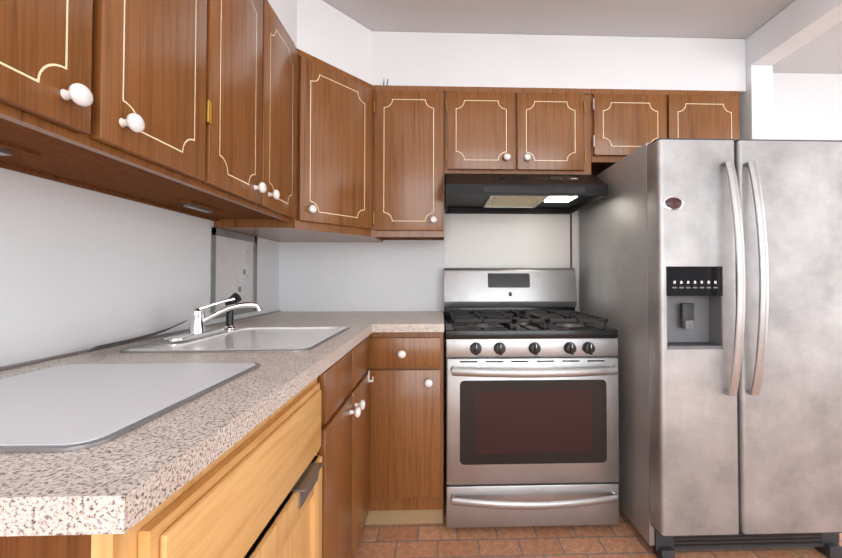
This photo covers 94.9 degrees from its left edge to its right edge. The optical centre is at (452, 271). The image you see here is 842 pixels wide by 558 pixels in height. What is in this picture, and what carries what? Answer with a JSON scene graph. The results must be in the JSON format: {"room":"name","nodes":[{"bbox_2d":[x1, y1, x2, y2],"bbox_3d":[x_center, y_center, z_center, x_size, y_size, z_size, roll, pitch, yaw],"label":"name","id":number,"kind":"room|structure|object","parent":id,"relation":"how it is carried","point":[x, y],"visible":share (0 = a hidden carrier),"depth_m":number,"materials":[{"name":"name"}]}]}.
{"room":"kitchen","nodes":[
{"label":"kitchen","id":0,"kind":"room"},
{"bbox_2d":[0,168,279,366],"bbox_3d":[-0.967,-0.129,-0.464,0.100,2.466,5.614,0,-1,-2],"label":"wall","id":1,"kind":"structure","parent":0,"point":[82,269],"depth_m":1.04,"materials":[{"name":"white paint"}]},
{"bbox_2d":[0,0,209,187],"bbox_3d":[-0.766,-0.589,0.664,0.372,0.747,0.640,0,-1,-2],"label":"upper cabinet","id":2,"kind":"object","parent":1,"relation":"attached to","point":[102,90],"visible":1,"depth_m":0.72,"materials":[{"name":"brown wood"}]},
{"bbox_2d":[72,0,296,221],"bbox_3d":[-0.786,-0.579,1.292,0.372,0.747,0.617,0,-1,-2],"label":"upper cabinet","id":3,"kind":"object","parent":1,"relation":"attached to","point":[251,126],"visible":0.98,"depth_m":1.21,"materials":[{"name":"brown wood"}]},
{"bbox_2d":[209,227,256,318],"bbox_3d":[-0.983,0.010,1.752,0.009,0.373,0.390,0,-1,-2],"label":"plate","id":4,"kind":"object","parent":1,"relation":"attached to","point":[232,262],"visible":0.92,"depth_m":1.72,"materials":[{"name":"silver metal"}]},
{"bbox_2d":[214,49,382,241],"bbox_3d":[-0.694,-0.558,1.932,0.598,0.766,0.653,0,-1,-2],"label":"upper cabinet","id":5,"kind":"object","parent":1,"relation":"attached to","point":[335,162],"visible":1,"depth_m":1.76,"materials":[{"name":"brown wood"}]},
{"bbox_2d":[268,0,745,98],"bbox_3d":[0.325,-1.108,0.344,2.530,0.276,3.912,0,-1,-2],"label":"soffit","id":6,"kind":"structure","parent":0,"point":[322,30],"depth_m":1.98,"materials":[{"name":"white paint"}]},
{"bbox_2d":[280,73,841,464],"bbox_3d":[1.591,-0.081,2.377,5.160,2.466,0.100,0,-1,-2],"label":"wall","id":7,"kind":"structure","parent":0,"point":[387,275],"depth_m":2.26,"materials":[{"name":"white paint"}]},
{"bbox_2d":[373,85,443,239],"bbox_3d":[-0.222,-0.555,2.088,0.356,0.766,0.372,0,-1,-2],"label":"upper cabinet","id":8,"kind":"object","parent":7,"relation":"attached to","point":[408,162],"visible":1,"depth_m":1.94,"materials":[{"name":"brown wood"}]},
{"bbox_2d":[444,213,571,267],"bbox_3d":[0.332,-0.119,2.278,0.756,0.700,0.014,0,-1,-2],"label":"backsplash","id":9,"kind":"structure","parent":7,"relation":"attached to","point":[501,241],"depth_m":2.28,"materials":[{"name":"white paint"}]},
{"bbox_2d":[444,86,590,185],"bbox_3d":[0.335,-0.716,2.109,0.754,0.444,0.372,0,-1,-2],"label":"upper cabinet","id":10,"kind":"object","parent":7,"relation":"attached to","point":[501,130],"visible":0.98,"depth_m":1.96,"materials":[{"name":"brown wood"}]},
{"bbox_2d":[445,173,607,213],"bbox_3d":[0.337,-0.413,2.027,0.746,0.136,0.526,0,-1,-2],"label":"range hood","id":11,"kind":"object","parent":10,"relation":"attached to","point":[465,193],"visible":1,"depth_m":1.86,"materials":[{"name":"black metal"}]},
{"bbox_2d":[591,89,739,174],"bbox_3d":[1.104,-0.750,2.149,0.782,0.376,0.344,0,-1,-2],"label":"upper cabinet","id":12,"kind":"object","parent":7,"relation":"attached to","point":[625,122],"visible":0.67,"depth_m":1.98,"materials":[{"name":"brown wood"}]},
{"bbox_2d":[323,0,841,73],"bbox_3d":[1.681,-1.310,-0.358,5.400,0.100,5.614,0,-1,-2],"label":"ceiling","id":13,"kind":"structure","parent":0,"point":[745,19],"depth_m":1.87,"materials":[{"name":"paint"}]},
{"bbox_2d":[745,0,841,67],"bbox_3d":[1.672,-1.181,-0.311,0.115,0.154,5.312,0,-1,-2],"label":"ceiling beam","id":14,"kind":"structure","parent":13,"relation":"attached to","point":[795,25],"depth_m":1.78,"materials":[{"name":"white paint"}]},
{"bbox_2d":[355,465,841,557],"bbox_3d":[1.681,1.115,-0.399,5.400,0.060,5.614,0,-1,-2],"label":"floor","id":15,"kind":"structure","parent":0,"point":[623,538],"depth_m":1.58,"materials":[{"name":"tile"}]},
{"bbox_2d":[0,378,323,557],"bbox_3d":[-0.625,0.673,0.659,0.655,0.861,0.617,0,-1,-2],"label":"base cabinet","id":16,"kind":"object","parent":15,"relation":"on","point":[256,492],"visible":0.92,"depth_m":0.58,"materials":[{"name":"brown wood"}]},
{"bbox_2d":[317,336,372,557],"bbox_3d":[-0.638,0.684,1.293,0.671,0.861,0.648,0,-1,-2],"label":"base cabinet","id":17,"kind":"object","parent":15,"relation":"on","point":[344,381],"visible":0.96,"depth_m":1.20,"materials":[{"name":"brown wood"}]},
{"bbox_2d":[365,332,442,524],"bbox_3d":[-0.520,0.694,1.917,0.946,0.861,0.653,0,-1,-2],"label":"base cabinet","id":18,"kind":"object","parent":15,"relation":"on","point":[405,369],"visible":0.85,"depth_m":1.64,"materials":[{"name":"brown wood"}]},
{"bbox_2d":[0,310,443,536],"bbox_3d":[-0.498,0.231,1.295,0.950,0.041,1.912,0,-1,-2],"label":"countertop","id":19,"kind":"structure","parent":18,"relation":"on","point":[124,483],"depth_m":0.47,"materials":[{"name":"stone"}]},
{"bbox_2d":[0,362,259,452],"bbox_3d":[-0.634,0.218,0.644,0.440,0.036,0.440,0,-1,-2],"label":"board","id":20,"kind":"object","parent":19,"relation":"in","point":[67,407],"visible":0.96,"depth_m":0.61,"materials":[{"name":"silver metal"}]},
{"bbox_2d":[86,320,186,352],"bbox_3d":[-0.924,0.187,1.161,0.027,0.041,0.392,0,-1,-6],"label":"cable","id":21,"kind":"object","parent":19,"relation":"on","point":[104,346],"visible":0.98,"depth_m":1.08,"materials":[{"name":"grey"}]},
{"bbox_2d":[120,326,349,352],"bbox_3d":[-0.639,0.302,1.258,0.500,0.184,0.510,0,-1,-2],"label":"sink","id":22,"kind":"object","parent":19,"relation":"in","point":[276,339],"visible":0.33,"depth_m":1.17,"materials":[{"name":"silver metal"}]},
{"bbox_2d":[163,293,261,342],"bbox_3d":[-0.758,0.143,1.292,0.200,0.134,0.339,0,-1,-2],"label":"faucet","id":23,"kind":"object","parent":22,"relation":"on","point":[199,319],"visible":1,"depth_m":1.26,"materials":[{"name":"silver metal"}]},
{"bbox_2d":[444,268,618,527],"bbox_3d":[0.339,0.550,1.912,0.756,1.150,0.679,0,-1,-2],"label":"range","id":24,"kind":"object","parent":15,"relation":"on","point":[531,404],"visible":1,"depth_m":1.65,"materials":[{"name":"silver metal"}]},
{"bbox_2d":[579,138,841,557],"bbox_3d":[1.147,0.308,1.819,0.773,1.630,0.905,0,-1,-2],"label":"fridge","id":25,"kind":"object","parent":15,"relation":"on","point":[711,280],"visible":0.94,"depth_m":1.45,"materials":[{"name":"grey metal"}]},
{"bbox_2d":[740,65,773,139],"bbox_3d":[1.591,0.035,2.146,0.115,2.188,0.354,0,-1,-2],"label":"post","id":26,"kind":"object","parent":15,"relation":"on","point":[756,112],"visible":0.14,"depth_m":1.99,"materials":[{"name":"white paint"}]}
]}

